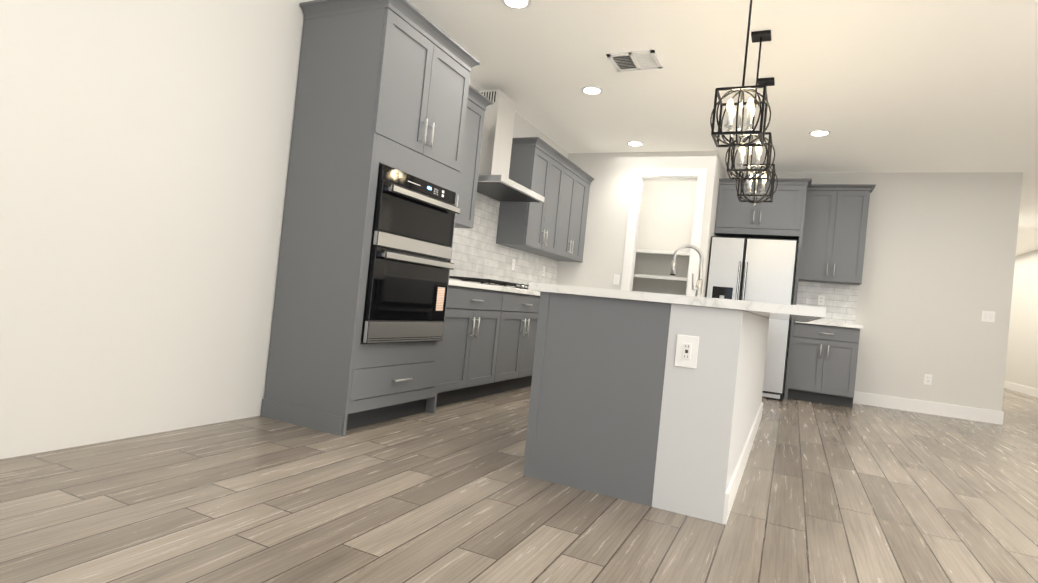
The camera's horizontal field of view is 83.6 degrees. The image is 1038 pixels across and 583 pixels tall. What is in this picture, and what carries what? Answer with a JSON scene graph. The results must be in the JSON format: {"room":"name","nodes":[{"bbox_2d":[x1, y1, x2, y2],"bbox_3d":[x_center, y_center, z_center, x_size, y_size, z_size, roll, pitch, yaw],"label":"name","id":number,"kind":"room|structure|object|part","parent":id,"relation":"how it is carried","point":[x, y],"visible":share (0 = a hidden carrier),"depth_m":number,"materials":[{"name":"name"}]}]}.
{"room":"kitchen","nodes":[
{"label":"kitchen","id":0,"kind":"room"},
{"bbox_2d":[0,0,567,458],"bbox_3d":[-1.335,-0.630,3.645,0.120,2.740,11.700,5,-1,25],"label":"wall","id":1,"kind":"structure","parent":0,"point":[144,154],"depth_m":2.68,"materials":[{"name":"white paint"}]},
{"bbox_2d":[454,85,492,228],"bbox_3d":[-0.597,-1.070,4.512,0.373,1.055,0.783,5,-1,25],"label":"upper cabinet","id":2,"kind":"object","parent":1,"relation":"attached to","point":[478,102],"visible":0.21,"depth_m":4.64,"materials":[{"name":"grey wood"}]},
{"bbox_2d":[449,193,557,286],"bbox_3d":[-0.245,-0.482,5.817,0.008,0.883,3.488,5,-1,25],"label":"wall tile","id":3,"kind":"structure","parent":1,"relation":"attached to","point":[478,251],"depth_m":5.72,"materials":[{"name":"white tile"}]},
{"bbox_2d":[511,259,514,269],"bbox_3d":[-0.061,-0.289,6.223,0.008,0.118,0.072,5,-1,25],"label":"outlet","id":4,"kind":"object","parent":3,"relation":"attached to","point":[513,264],"visible":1,"depth_m":6.21,"materials":[{"name":"white plastic"}]},
{"bbox_2d":[477,90,544,202],"bbox_3d":[-0.132,-1.339,5.290,0.498,0.889,0.920,5,-1,25],"label":"range hood","id":5,"kind":"object","parent":1,"relation":"attached to","point":[495,182],"visible":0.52,"depth_m":5.19,"materials":[{"name":"silver metal"}]},
{"bbox_2d":[496,141,567,256],"bbox_3d":[0.148,-0.944,6.153,0.328,1.001,0.859,5,-1,25],"label":"upper cabinet","id":6,"kind":"object","parent":1,"relation":"attached to","point":[553,226],"depth_m":5.85,"materials":[{"name":"grey wood"}]},
{"bbox_2d":[532,165,587,260],"bbox_3d":[0.462,-0.904,6.823,0.328,1.001,0.860,5,-1,25],"label":"upper cabinet","id":7,"kind":"object","parent":1,"relation":"attached to","point":[576,191],"depth_m":6.85,"materials":[{"name":"grey wood"}]},
{"bbox_2d":[0,385,1037,582],"bbox_3d":[5.234,1.492,6.573,10.000,0.100,23.000,5,-1,25],"label":"floor","id":8,"kind":"structure","parent":0,"point":[825,493],"depth_m":2.30,"materials":[{"name":"brown wood"}]},
{"bbox_2d":[261,0,480,435],"bbox_3d":[-0.892,-0.424,3.679,0.663,2.420,0.990,5,-1,25],"label":"tall cabinet","id":9,"kind":"object","parent":8,"relation":"on","point":[385,82],"visible":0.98,"depth_m":3.31,"materials":[{"name":"grey wood"}]},
{"bbox_2d":[361,164,459,343],"bbox_3d":[-0.850,-0.209,3.646,0.608,0.996,0.766,5,-1,25],"label":"double oven","id":10,"kind":"object","parent":9,"relation":"in","point":[410,265],"visible":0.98,"depth_m":3.45,"materials":[{"name":"black glass"}]},
{"bbox_2d":[436,285,507,406],"bbox_3d":[-0.611,0.391,4.536,0.573,0.876,0.971,5,-1,25],"label":"base cabinet","id":11,"kind":"object","parent":8,"relation":"on","point":[489,341],"depth_m":4.41,"materials":[{"name":"grey wood"}]},
{"bbox_2d":[449,280,539,295],"bbox_3d":[-0.019,0.004,5.678,0.596,0.038,3.495,5,-1,25],"label":"countertop","id":12,"kind":"structure","parent":11,"relation":"on","point":[484,287],"depth_m":4.56,"materials":[{"name":"stone"}]},
{"bbox_2d":[449,276,537,291],"bbox_3d":[-0.219,-0.068,5.261,0.495,0.051,0.930,5,-1,25],"label":"gas cooktop","id":13,"kind":"object","parent":12,"relation":"in","point":[497,283],"visible":0.81,"depth_m":4.98,"materials":[{"name":"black metal"}]},
{"bbox_2d":[500,292,539,391],"bbox_3d":[-0.234,0.439,5.340,0.573,0.876,1.052,5,-1,25],"label":"base cabinet","id":14,"kind":"object","parent":8,"relation":"on","point":[520,329],"depth_m":5.18,"materials":[{"name":"grey wood"}]},
{"bbox_2d":[523,282,825,524],"bbox_3d":[1.245,0.548,3.939,1.264,0.916,3.190,5,-1,25],"label":"kitchen island","id":15,"kind":"object","parent":8,"relation":"on","point":[622,406],"depth_m":2.56,"materials":[{"name":"grey wood"}]},
{"bbox_3d":[1.278,0.223,3.943,1.264,0.262,3.190,5,-1,25],"label":"kitchen island top","id":16,"kind":"part","parent":15,"relation":"part of","materials":[{"name":"white stone"}]},
{"bbox_2d":[670,244,703,296],"bbox_3d":[1.180,-0.126,4.084,0.237,0.418,0.094,5,-1,25],"label":"faucet","id":17,"kind":"object","parent":15,"relation":"on","point":[698,287],"visible":0.94,"depth_m":4.06,"materials":[{"name":"silver metal"}]},
{"bbox_2d":[675,334,698,368],"bbox_3d":[0.710,0.254,2.459,0.090,0.135,0.009,5,-1,25],"label":"outlet","id":18,"kind":"object","parent":15,"relation":"attached to","point":[686,355],"visible":1,"depth_m":2.46,"materials":[{"name":"white plastic"}]},
{"bbox_2d":[706,236,797,399],"bbox_3d":[2.733,0.301,6.920,0.910,1.780,0.925,5,-1,25],"label":"fridge","id":19,"kind":"object","parent":8,"relation":"on","point":[753,269],"visible":0.4,"depth_m":6.49,"materials":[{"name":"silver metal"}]},
{"bbox_2d":[786,322,859,407],"bbox_3d":[3.513,0.832,6.739,0.650,0.875,0.628,5,-1,25],"label":"base cabinet","id":20,"kind":"object","parent":8,"relation":"on","point":[823,359],"depth_m":6.46,"materials":[{"name":"grey wood"}]},
{"bbox_2d":[795,321,862,328],"bbox_3d":[3.563,0.376,6.729,0.668,0.038,0.653,5,-1,25],"label":"countertop","id":21,"kind":"structure","parent":20,"relation":"on","point":[837,324],"depth_m":6.41,"materials":[{"name":"stone"}]},
{"bbox_2d":[556,151,717,296],"bbox_3d":[1.335,-0.320,7.063,1.813,2.740,0.120,5,-1,25],"label":"wall","id":22,"kind":"structure","parent":0,"point":[600,265],"depth_m":7.12,"materials":[{"name":"white paint"}]},
{"bbox_2d":[613,275,619,284],"bbox_3d":[1.182,-0.144,7.053,0.072,0.118,0.008,5,-1,25],"label":"light switch","id":23,"kind":"object","parent":22,"relation":"attached to","point":[616,279],"visible":1,"depth_m":7.05,"materials":[{"name":"white plastic"}]},
{"bbox_2d":[621,169,706,295],"bbox_3d":[1.669,-0.183,6.890,0.870,2.530,0.142,5,-1,25],"label":"door frame","id":24,"kind":"structure","parent":22,"relation":"attached to","point":[639,176],"depth_m":6.91,"materials":[{"name":"white wood"}]},
{"bbox_2d":[632,180,696,295],"bbox_3d":[2.065,-0.230,8.397,1.385,2.740,0.120,5,-1,25],"label":"wall","id":25,"kind":"structure","parent":0,"point":[666,216],"depth_m":8.35,"materials":[{"name":"white paint"}]},
{"bbox_2d":[634,249,689,280],"bbox_3d":[1.960,0.284,8.138,1.261,1.690,0.378,5,-1,25],"label":"shelf","id":26,"kind":"object","parent":25,"relation":"attached to","point":[664,252],"visible":0.02,"depth_m":7.96,"materials":[{"name":"white wood"}]},
{"bbox_2d":[704,154,725,296],"bbox_3d":[2.420,-0.207,7.388,0.120,2.740,1.400,5,-1,25],"label":"wall","id":27,"kind":"structure","parent":0,"point":[720,172],"depth_m":6.88,"materials":[{"name":"white paint"}]},
{"bbox_2d":[407,0,1037,255],"bbox_3d":[5.517,-1.334,6.608,10.000,0.100,23.000,5,-1,25],"label":"ceiling","id":28,"kind":"structure","parent":0,"point":[901,86],"depth_m":4.52,"materials":[{"name":"white paint"}]},
{"bbox_2d":[501,0,530,8],"bbox_3d":[-0.019,-1.869,3.742,0.195,0.007,0.195,6,-1,16],"label":"recessed light","id":29,"kind":"object","parent":28,"relation":"in","point":[525,4],"depth_m":3.77,"materials":[{"name":"white plastic"}]},
{"bbox_2d":[581,86,602,94],"bbox_3d":[0.648,-1.785,5.161,0.195,0.007,0.195,6,-1,16],"label":"recessed light","id":30,"kind":"object","parent":28,"relation":"in","point":[591,90],"depth_m":5.15,"materials":[{"name":"white plastic"}]},
{"bbox_2d":[606,50,662,71],"bbox_3d":[0.890,-1.767,4.459,0.360,0.012,0.310,5,-1,25],"label":"ceiling vent","id":31,"kind":"object","parent":28,"relation":"in","point":[636,60],"visible":0.96,"depth_m":4.45,"materials":[{"name":"white metal"}]},
{"bbox_2d":[627,141,643,145],"bbox_3d":[1.335,-1.697,6.669,0.195,0.007,0.195,5,-1,19],"label":"recessed light","id":32,"kind":"object","parent":28,"relation":"in","point":[632,143],"depth_m":6.65,"materials":[{"name":"white plastic"}]},
{"bbox_2d":[710,0,770,149],"bbox_3d":[1.223,-1.256,3.133,0.308,0.992,0.309,5,-1,25],"label":"pendant light","id":33,"kind":"object","parent":28,"relation":"hanging from","point":[730,104],"visible":1,"depth_m":3.10,"materials":[{"name":"black metal"}]},
{"bbox_2d":[725,30,774,182],"bbox_3d":[1.563,-1.214,3.856,0.308,0.992,0.309,5,-1,25],"label":"pendant light","id":34,"kind":"object","parent":28,"relation":"hanging from","point":[761,36],"visible":0.79,"depth_m":3.84,"materials":[{"name":"black metal"}]},
{"bbox_2d":[736,77,777,204],"bbox_3d":[1.902,-1.170,4.579,0.308,0.992,0.309,5,-1,25],"label":"pendant light","id":35,"kind":"object","parent":28,"relation":"hanging from","point":[767,81],"visible":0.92,"depth_m":4.54,"materials":[{"name":"black metal"}]},
{"bbox_2d":[808,130,830,135],"bbox_3d":[2.942,-1.548,5.684,0.195,0.007,0.195,6,-1,1],"label":"recessed light","id":36,"kind":"object","parent":28,"relation":"in","point":[816,132],"depth_m":5.67,"materials":[{"name":"white plastic"}]},
{"bbox_2d":[726,172,1022,410],"bbox_3d":[3.980,-0.056,6.989,3.055,2.740,0.120,5,-1,25],"label":"wall","id":37,"kind":"structure","parent":0,"point":[939,264],"depth_m":6.57,"materials":[{"name":"white paint"}]},
{"bbox_2d":[714,182,805,241],"bbox_3d":[2.944,-0.960,7.113,0.928,0.616,0.628,5,-1,25],"label":"upper cabinet","id":38,"kind":"object","parent":37,"relation":"attached to","point":[781,218],"depth_m":6.81,"materials":[{"name":"grey wood"}]},
{"bbox_2d":[796,281,858,324],"bbox_3d":[3.717,0.131,7.030,0.648,0.483,0.008,5,-1,25],"label":"wall tile","id":39,"kind":"structure","parent":37,"relation":"attached to","point":[840,304],"depth_m":6.99,"materials":[{"name":"white tile"}]},
{"bbox_2d":[817,295,824,304],"bbox_3d":[3.667,0.104,7.046,0.072,0.118,0.008,5,-1,25],"label":"outlet","id":40,"kind":"object","parent":39,"relation":"attached to","point":[821,299],"visible":1,"depth_m":7.04,"materials":[{"name":"white plastic"}]},
{"bbox_2d":[798,186,873,284],"bbox_3d":[3.726,-0.650,6.893,0.650,1.091,0.328,5,-1,25],"label":"upper cabinet","id":41,"kind":"object","parent":37,"relation":"attached to","point":[825,225],"depth_m":6.74,"materials":[{"name":"grey wood"}]},
{"bbox_2d":[924,374,931,384],"bbox_3d":[4.617,0.993,6.556,0.072,0.118,0.008,5,-1,25],"label":"outlet","id":42,"kind":"object","parent":37,"relation":"attached to","point":[927,379],"visible":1,"depth_m":6.55,"materials":[{"name":"white plastic"}]},
{"bbox_2d":[853,381,1037,424],"bbox_3d":[5.442,1.390,6.370,8.868,0.140,22.600,5,-1,25],"label":"baseboard","id":43,"kind":"structure","parent":37,"relation":"attached to","point":[946,410],"depth_m":6.57,"materials":[{"name":"white wood"}]},
{"bbox_2d":[981,311,994,321],"bbox_3d":[5.134,0.273,6.355,0.118,0.118,0.008,5,-1,25],"label":"light switch","id":44,"kind":"object","parent":37,"relation":"attached to","point":[987,316],"visible":1,"depth_m":6.35,"materials":[{"name":"white plastic"}]},
{"bbox_2d":[1004,249,1037,388],"bbox_3d":[10.337,0.646,12.230,0.120,2.740,7.930,5,-1,25],"label":"wall","id":45,"kind":"structure","parent":0,"point":[1021,368],"depth_m":11.32,"materials":[{"name":"white paint"}]}
]}

